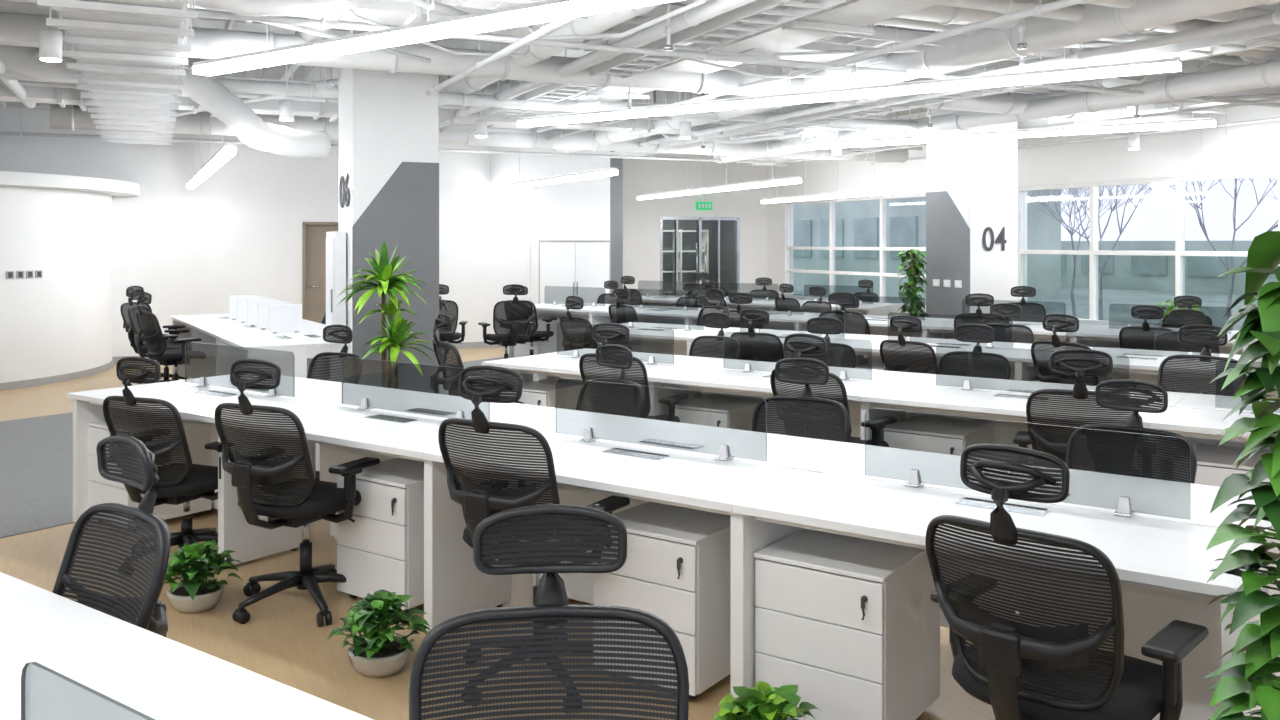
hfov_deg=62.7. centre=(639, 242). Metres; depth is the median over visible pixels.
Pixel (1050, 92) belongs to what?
conduit
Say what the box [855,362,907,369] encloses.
drawer pedestal
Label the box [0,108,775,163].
ceiling pipe
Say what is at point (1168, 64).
linear pendant light
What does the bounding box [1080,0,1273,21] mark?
ceiling pipe
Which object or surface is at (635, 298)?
office chair
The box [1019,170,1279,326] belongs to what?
window
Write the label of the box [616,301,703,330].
screen
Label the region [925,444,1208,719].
office chair
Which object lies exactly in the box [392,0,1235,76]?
cable tray
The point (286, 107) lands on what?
light
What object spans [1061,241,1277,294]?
building
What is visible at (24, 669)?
screen
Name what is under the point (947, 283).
wall switch
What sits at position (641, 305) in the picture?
screen
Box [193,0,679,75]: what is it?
linear pendant light
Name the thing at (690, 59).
conduit
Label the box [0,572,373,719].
desk
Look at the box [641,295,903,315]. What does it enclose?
desk
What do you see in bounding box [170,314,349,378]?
desk
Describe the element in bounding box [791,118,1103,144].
ceiling pipe
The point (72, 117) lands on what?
duct
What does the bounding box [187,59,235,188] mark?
linear pendant light
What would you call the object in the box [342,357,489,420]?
screen
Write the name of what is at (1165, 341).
office chair
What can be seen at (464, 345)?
baseboard
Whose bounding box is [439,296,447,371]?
office chair
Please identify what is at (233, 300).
partition panel
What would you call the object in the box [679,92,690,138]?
light
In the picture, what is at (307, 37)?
duct
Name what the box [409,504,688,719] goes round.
office chair
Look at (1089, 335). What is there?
desk
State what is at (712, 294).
office chair
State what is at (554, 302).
bracket
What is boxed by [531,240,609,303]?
storage cabinet
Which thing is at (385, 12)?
air duct
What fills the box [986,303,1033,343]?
office chair
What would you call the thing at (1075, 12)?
ceiling pipe
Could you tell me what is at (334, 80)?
ceiling pipe
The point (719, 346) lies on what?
office chair
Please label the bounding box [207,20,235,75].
ceiling pipe
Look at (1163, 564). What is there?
desk
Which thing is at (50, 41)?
light
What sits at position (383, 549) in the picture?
drawer pedestal
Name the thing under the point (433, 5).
ceiling pipe
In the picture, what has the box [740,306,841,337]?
screen
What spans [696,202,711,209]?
exit sign
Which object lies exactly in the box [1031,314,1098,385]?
office chair
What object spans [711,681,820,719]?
pothos
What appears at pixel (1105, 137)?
ceiling pipe
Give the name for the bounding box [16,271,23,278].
wall switch
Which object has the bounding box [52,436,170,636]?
office chair
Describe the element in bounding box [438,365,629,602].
office chair
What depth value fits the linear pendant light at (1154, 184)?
14.24 m
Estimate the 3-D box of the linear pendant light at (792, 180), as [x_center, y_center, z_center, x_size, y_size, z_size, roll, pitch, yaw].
[1.025,-1.465,16.281,0.081,1.370,5.680,0,0,-21]
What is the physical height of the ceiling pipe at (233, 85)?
0.832 m
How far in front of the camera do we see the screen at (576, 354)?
7.38 m
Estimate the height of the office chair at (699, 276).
1.118 m
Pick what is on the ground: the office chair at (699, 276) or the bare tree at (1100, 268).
the bare tree at (1100, 268)
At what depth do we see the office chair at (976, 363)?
7.03 m
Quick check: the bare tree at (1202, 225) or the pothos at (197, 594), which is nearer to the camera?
the pothos at (197, 594)
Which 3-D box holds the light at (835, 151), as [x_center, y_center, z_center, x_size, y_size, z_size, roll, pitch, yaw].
[2.514,-1.641,13.420,0.122,1.018,0.122,0,0,-25]
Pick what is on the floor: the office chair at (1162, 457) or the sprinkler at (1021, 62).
the office chair at (1162, 457)
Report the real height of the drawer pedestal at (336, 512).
0.575 m
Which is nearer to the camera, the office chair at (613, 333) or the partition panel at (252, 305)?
the office chair at (613, 333)
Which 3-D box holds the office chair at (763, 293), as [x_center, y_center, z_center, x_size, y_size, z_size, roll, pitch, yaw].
[1.865,1.071,16.241,0.667,1.059,0.666,0,0,37]
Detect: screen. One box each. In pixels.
[21,662,154,719]
[185,342,294,396]
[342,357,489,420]
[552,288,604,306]
[556,378,766,461]
[557,322,673,364]
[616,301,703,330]
[633,289,697,310]
[724,332,871,379]
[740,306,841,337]
[865,408,1190,519]
[890,312,1012,348]
[936,344,1128,392]
[1089,320,1192,356]
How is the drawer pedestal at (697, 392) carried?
on the floor
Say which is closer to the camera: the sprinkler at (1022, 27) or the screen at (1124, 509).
the screen at (1124, 509)
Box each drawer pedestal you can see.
[87,420,210,519]
[211,489,217,508]
[335,512,336,538]
[336,458,423,612]
[514,317,562,357]
[518,379,582,409]
[535,573,592,603]
[593,501,730,698]
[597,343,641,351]
[666,395,760,430]
[695,390,700,397]
[754,528,939,719]
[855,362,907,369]
[864,355,867,363]
[883,415,992,455]
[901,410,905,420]
[1033,378,1111,382]
[1152,678,1220,719]
[1192,443,1272,486]
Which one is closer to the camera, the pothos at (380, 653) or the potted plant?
the pothos at (380, 653)
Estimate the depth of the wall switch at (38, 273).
11.79 m
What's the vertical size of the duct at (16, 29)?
0.820 m
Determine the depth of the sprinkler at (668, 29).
6.70 m
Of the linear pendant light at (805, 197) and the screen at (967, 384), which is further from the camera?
the linear pendant light at (805, 197)
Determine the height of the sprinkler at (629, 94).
0.870 m
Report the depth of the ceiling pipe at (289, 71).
10.32 m
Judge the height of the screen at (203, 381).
0.257 m
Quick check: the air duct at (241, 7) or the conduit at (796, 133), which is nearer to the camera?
the air duct at (241, 7)
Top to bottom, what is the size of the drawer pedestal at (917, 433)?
0.575 m
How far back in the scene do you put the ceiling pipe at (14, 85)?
9.38 m
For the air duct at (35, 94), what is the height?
0.830 m
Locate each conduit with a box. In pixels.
[184,64,286,69]
[348,9,529,56]
[526,0,706,39]
[653,90,806,143]
[663,26,875,77]
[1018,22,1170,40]
[1033,90,1208,96]
[1062,74,1150,90]
[1090,63,1256,94]
[1138,55,1230,75]
[1239,56,1268,63]
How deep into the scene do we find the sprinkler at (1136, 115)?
10.32 m
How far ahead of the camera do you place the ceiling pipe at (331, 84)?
10.19 m
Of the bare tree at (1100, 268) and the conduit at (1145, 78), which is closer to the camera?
the conduit at (1145, 78)
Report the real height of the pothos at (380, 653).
0.273 m
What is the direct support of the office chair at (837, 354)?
on the floor
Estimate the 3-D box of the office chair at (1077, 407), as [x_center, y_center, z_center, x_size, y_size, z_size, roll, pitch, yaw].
[2.114,1.041,5.040,0.667,1.118,0.666,0,0,41]
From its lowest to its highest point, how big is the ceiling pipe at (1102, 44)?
0.669 m
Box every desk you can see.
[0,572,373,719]
[67,375,1279,718]
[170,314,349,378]
[482,348,1279,449]
[508,302,1261,392]
[565,322,1259,384]
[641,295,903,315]
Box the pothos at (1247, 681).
[1202,231,1279,719]
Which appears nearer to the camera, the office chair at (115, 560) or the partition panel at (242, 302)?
the office chair at (115, 560)
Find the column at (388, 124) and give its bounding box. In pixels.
[338,30,438,392]
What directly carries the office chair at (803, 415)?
on the floor
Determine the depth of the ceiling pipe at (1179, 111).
11.12 m
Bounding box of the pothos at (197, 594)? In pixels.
[164,540,243,613]
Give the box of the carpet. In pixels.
[0,349,563,537]
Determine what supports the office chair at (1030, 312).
on the floor
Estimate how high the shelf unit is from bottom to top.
1.900 m
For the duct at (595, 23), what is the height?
0.731 m
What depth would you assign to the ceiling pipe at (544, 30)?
7.20 m
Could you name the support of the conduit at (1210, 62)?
attached to the ceiling
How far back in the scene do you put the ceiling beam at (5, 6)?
9.04 m
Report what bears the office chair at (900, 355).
on the floor
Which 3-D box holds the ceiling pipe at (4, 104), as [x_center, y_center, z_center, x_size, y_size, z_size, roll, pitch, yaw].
[-4.397,-1.858,13.507,15.609,0.584,0.101,0,0,-25]
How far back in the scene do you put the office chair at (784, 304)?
14.01 m
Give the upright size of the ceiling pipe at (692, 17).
0.785 m
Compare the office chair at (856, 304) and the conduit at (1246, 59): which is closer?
the conduit at (1246, 59)
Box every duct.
[0,12,1209,122]
[0,45,330,159]
[0,67,926,148]
[37,0,197,144]
[50,71,908,162]
[187,0,1279,102]
[188,0,380,15]
[294,0,356,41]
[439,3,662,106]
[483,0,970,132]
[554,0,1279,153]
[713,59,1279,163]
[735,2,1279,139]
[751,62,1279,165]
[791,0,1279,60]
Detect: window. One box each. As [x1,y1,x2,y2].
[786,193,925,311]
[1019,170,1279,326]
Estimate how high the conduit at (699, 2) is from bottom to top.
0.790 m
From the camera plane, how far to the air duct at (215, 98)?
9.10 m
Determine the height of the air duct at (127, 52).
0.900 m
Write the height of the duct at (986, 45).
0.830 m
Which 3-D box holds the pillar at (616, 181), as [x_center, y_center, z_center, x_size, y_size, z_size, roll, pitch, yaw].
[-0.546,-0.275,18.503,0.350,3.750,0.400,0,0,-25]
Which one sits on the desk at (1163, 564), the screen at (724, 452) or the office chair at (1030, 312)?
the screen at (724, 452)
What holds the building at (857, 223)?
on the ground
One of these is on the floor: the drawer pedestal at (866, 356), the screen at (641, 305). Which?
the drawer pedestal at (866, 356)
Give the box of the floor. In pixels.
[0,347,1279,719]
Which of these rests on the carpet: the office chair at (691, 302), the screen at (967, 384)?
the office chair at (691, 302)
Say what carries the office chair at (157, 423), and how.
on the floor
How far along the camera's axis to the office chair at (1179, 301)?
10.87 m
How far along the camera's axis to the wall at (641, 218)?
20.78 m
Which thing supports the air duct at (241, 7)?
hanging from the ceiling
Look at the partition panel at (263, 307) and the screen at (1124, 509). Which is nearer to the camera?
the screen at (1124, 509)
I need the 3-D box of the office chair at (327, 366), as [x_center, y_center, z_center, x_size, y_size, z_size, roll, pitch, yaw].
[-2.124,1.071,6.734,0.666,1.059,0.667,0,0,-42]
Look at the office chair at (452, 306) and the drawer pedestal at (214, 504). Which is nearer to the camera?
the drawer pedestal at (214, 504)
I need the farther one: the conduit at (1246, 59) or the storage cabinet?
the storage cabinet
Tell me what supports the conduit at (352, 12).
attached to the ceiling
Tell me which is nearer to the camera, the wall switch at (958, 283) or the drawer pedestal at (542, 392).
the drawer pedestal at (542, 392)
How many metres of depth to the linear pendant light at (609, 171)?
13.47 m
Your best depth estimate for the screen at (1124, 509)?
3.29 m
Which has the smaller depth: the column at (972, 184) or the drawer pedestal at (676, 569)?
the drawer pedestal at (676, 569)
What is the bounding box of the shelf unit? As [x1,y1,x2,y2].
[663,229,708,295]
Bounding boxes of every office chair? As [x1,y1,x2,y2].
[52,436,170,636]
[103,357,221,574]
[120,286,186,385]
[128,288,191,384]
[135,292,205,380]
[215,359,379,626]
[307,324,361,480]
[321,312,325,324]
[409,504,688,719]
[431,313,523,403]
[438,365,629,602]
[439,284,467,343]
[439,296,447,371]
[478,284,533,375]
[507,286,556,357]
[560,296,630,350]
[576,344,644,417]
[579,323,687,422]
[597,280,622,304]
[609,289,638,323]
[619,276,642,304]
[676,283,708,307]
[688,273,710,295]
[689,312,739,359]
[696,289,729,325]
[697,282,726,306]
[729,292,762,328]
[731,309,783,361]
[749,277,777,298]
[751,357,849,441]
[770,333,896,446]
[775,283,800,311]
[792,317,855,367]
[801,286,831,312]
[818,292,865,333]
[839,297,870,334]
[854,280,877,302]
[880,315,937,373]
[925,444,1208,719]
[938,324,1009,379]
[949,293,1003,338]
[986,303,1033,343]
[1003,286,1045,321]
[1013,349,1133,461]
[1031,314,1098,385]
[1065,379,1196,483]
[1119,305,1172,349]
[1154,309,1218,353]
[1158,324,1246,396]
[1162,295,1212,327]
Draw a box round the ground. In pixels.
[793,286,1257,330]
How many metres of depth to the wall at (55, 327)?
12.02 m
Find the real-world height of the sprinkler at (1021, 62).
0.870 m
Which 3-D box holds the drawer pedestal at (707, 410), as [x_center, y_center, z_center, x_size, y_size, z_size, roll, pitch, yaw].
[0.492,1.312,6.747,0.454,0.575,0.524,0,0,35]
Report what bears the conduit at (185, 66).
hanging from the ceiling
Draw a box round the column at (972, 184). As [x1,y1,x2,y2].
[926,92,1016,318]
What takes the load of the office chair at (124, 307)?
on the floor
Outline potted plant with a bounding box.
[1155,299,1212,326]
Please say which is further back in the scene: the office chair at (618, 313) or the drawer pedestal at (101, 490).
the office chair at (618, 313)
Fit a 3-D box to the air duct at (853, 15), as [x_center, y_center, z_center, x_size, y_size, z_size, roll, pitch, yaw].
[0.278,-1.795,9.343,0.660,0.710,12.300,0,0,-25]
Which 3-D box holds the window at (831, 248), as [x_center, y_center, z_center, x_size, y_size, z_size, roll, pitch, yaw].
[3.869,0.155,18.962,0.200,1.950,4.600,0,0,-25]
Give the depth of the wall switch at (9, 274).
11.47 m
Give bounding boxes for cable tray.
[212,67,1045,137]
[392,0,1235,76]
[440,0,849,133]
[608,20,1279,158]
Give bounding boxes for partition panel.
[229,295,256,319]
[238,297,266,322]
[247,299,277,325]
[258,302,288,329]
[269,304,301,333]
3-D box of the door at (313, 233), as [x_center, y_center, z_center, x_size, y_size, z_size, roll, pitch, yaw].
[-4.407,0.650,15.130,0.900,1.900,0.170,0,0,-25]
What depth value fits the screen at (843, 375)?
6.52 m
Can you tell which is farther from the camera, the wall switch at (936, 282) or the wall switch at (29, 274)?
the wall switch at (936, 282)
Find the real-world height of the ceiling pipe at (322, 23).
0.816 m
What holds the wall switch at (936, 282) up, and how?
attached to the column at (972, 184)
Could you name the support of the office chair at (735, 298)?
on the floor
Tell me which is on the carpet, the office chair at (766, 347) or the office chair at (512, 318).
the office chair at (512, 318)
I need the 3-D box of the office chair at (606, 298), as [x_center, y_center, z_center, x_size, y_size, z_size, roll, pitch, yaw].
[-0.568,1.071,14.981,0.666,1.059,0.667,0,0,-35]
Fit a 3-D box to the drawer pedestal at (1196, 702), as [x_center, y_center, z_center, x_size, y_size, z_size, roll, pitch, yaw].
[1.737,1.312,3.468,0.454,0.575,0.524,0,0,35]
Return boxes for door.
[302,222,337,322]
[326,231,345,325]
[660,216,739,295]
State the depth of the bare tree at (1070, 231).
30.32 m
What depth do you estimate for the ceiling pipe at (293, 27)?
7.02 m
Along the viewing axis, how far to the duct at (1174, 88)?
10.13 m
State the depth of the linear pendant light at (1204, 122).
11.83 m
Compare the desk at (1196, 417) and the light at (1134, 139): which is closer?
the desk at (1196, 417)
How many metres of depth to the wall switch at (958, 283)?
12.29 m
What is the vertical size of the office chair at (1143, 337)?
1.059 m
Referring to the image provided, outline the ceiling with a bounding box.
[62,0,1209,117]
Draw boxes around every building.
[793,189,1060,299]
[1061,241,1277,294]
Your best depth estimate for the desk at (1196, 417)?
6.18 m
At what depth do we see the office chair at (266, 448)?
4.41 m
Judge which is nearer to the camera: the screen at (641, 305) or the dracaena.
the dracaena
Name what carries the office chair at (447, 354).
on the floor
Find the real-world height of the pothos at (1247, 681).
1.624 m
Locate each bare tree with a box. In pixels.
[1027,184,1153,319]
[1032,187,1126,315]
[1168,176,1277,330]
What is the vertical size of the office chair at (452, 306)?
1.118 m
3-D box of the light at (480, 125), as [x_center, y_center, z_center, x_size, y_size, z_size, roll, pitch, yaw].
[-1.694,-1.641,11.204,0.122,1.018,0.122,0,0,-25]
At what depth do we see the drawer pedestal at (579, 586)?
4.57 m
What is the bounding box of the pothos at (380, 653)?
[327,590,430,677]
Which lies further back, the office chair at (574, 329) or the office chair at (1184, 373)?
the office chair at (574, 329)
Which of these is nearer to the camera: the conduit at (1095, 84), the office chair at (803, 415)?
the office chair at (803, 415)
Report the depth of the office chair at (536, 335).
13.48 m
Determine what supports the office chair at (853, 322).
on the floor
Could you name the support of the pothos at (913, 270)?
on the floor
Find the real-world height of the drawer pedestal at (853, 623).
0.575 m
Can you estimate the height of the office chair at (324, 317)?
1.118 m
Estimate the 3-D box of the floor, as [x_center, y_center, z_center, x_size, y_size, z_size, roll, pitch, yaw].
[-1.810,1.650,7.431,21.000,0.100,31.000,0,0,-25]
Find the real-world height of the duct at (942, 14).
0.661 m
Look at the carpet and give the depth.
7.33 m
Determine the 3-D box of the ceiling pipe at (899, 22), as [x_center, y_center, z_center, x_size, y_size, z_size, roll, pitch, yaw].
[-0.141,-1.840,6.555,13.148,0.620,0.101,0,0,-25]
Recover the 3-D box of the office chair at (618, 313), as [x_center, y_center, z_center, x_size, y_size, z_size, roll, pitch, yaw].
[-0.048,1.071,12.663,0.666,1.059,0.667,0,0,-27]
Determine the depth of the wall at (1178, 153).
14.40 m
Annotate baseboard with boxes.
[112,341,504,363]
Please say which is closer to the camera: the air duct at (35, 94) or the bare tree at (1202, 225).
the air duct at (35, 94)
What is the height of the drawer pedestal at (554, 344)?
0.575 m
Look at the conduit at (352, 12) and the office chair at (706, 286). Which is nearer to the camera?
the conduit at (352, 12)
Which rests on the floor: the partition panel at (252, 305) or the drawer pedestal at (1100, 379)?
the drawer pedestal at (1100, 379)
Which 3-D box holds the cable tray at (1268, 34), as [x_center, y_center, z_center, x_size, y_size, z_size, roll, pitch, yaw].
[2.388,-1.735,10.495,0.321,0.830,13.006,0,0,-25]
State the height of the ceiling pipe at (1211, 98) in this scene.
0.822 m
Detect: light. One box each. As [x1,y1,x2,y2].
[39,26,61,61]
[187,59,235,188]
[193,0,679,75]
[279,65,293,120]
[475,90,486,136]
[487,129,617,191]
[517,25,1180,126]
[637,139,801,199]
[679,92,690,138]
[761,149,896,203]
[809,104,1215,148]
[832,130,841,154]
[1128,122,1139,149]
[1151,182,1174,186]
[1185,108,1244,179]
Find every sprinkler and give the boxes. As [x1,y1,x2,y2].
[627,88,632,109]
[664,2,672,50]
[927,108,932,126]
[1017,18,1026,48]
[1019,57,1024,71]
[1133,105,1139,117]
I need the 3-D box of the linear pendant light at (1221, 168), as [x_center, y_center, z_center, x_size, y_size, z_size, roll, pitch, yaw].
[6.449,-1.098,11.743,0.091,0.678,2.363,0,0,15]
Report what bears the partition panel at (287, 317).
on the desk at (213, 329)
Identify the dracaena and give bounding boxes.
[337,241,434,388]
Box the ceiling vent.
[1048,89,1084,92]
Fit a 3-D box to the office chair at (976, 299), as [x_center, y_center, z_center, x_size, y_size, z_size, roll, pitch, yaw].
[3.339,1.041,10.319,0.667,1.118,0.666,0,0,38]
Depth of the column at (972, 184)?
12.37 m
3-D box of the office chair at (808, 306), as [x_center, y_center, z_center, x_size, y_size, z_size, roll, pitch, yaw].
[2.048,1.071,13.019,0.666,1.059,0.667,0,0,-25]
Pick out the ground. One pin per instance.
(1117, 303)
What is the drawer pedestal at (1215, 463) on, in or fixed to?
on the floor
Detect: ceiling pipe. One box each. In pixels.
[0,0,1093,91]
[0,59,35,108]
[0,66,925,130]
[0,67,865,131]
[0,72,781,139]
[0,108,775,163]
[5,0,1279,107]
[96,65,334,130]
[187,0,430,62]
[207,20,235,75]
[254,69,337,82]
[263,65,299,79]
[403,0,508,33]
[426,0,577,95]
[455,0,755,118]
[547,0,1091,139]
[578,26,1121,59]
[638,2,1279,146]
[672,0,1250,65]
[784,97,1279,162]
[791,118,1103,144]
[871,60,1279,164]
[904,0,1222,32]
[956,93,1279,114]
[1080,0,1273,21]
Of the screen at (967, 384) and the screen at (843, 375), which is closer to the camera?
the screen at (967, 384)
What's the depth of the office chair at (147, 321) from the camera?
10.37 m
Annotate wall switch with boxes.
[6,271,13,278]
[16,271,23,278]
[26,271,32,277]
[35,270,41,277]
[933,279,939,285]
[944,280,950,286]
[955,280,961,287]
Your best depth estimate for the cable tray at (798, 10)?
7.41 m
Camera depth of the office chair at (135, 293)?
11.17 m
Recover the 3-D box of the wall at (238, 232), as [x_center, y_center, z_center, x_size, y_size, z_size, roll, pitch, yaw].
[-7.774,-0.275,15.133,14.700,3.750,3.000,0,0,-25]
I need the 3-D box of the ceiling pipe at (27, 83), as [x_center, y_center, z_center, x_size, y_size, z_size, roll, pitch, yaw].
[-2.518,-1.779,10.853,14.290,0.741,0.072,0,0,-25]
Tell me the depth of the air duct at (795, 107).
9.94 m
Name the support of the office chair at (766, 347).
on the floor
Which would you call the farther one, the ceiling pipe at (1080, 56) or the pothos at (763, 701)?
the ceiling pipe at (1080, 56)
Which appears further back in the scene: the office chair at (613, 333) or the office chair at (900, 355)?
the office chair at (900, 355)
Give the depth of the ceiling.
13.72 m
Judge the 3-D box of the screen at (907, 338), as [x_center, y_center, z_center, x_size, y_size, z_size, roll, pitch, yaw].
[2.549,0.721,8.684,1.050,0.257,0.070,0,0,35]
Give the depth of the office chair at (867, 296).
15.56 m
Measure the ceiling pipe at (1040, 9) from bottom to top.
0.794 m
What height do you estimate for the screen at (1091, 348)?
0.257 m
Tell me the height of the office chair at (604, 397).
1.059 m
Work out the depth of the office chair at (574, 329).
9.57 m
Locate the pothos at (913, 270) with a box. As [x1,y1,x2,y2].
[894,249,928,317]
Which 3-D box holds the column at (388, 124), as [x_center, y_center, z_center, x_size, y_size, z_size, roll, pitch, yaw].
[-2.254,-0.275,9.376,0.770,3.750,0.770,0,0,-25]
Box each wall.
[0,107,609,356]
[0,171,138,390]
[623,153,765,294]
[766,62,1279,367]
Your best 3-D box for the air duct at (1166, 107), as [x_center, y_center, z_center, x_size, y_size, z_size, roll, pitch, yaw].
[4.958,-1.755,12.794,0.660,0.790,13.000,0,0,-25]
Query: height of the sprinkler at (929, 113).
0.870 m
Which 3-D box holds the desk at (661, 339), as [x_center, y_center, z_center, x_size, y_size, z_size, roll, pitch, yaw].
[1.958,1.222,9.106,5.810,0.755,1.200,0,0,35]
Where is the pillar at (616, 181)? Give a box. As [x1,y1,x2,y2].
[610,151,622,292]

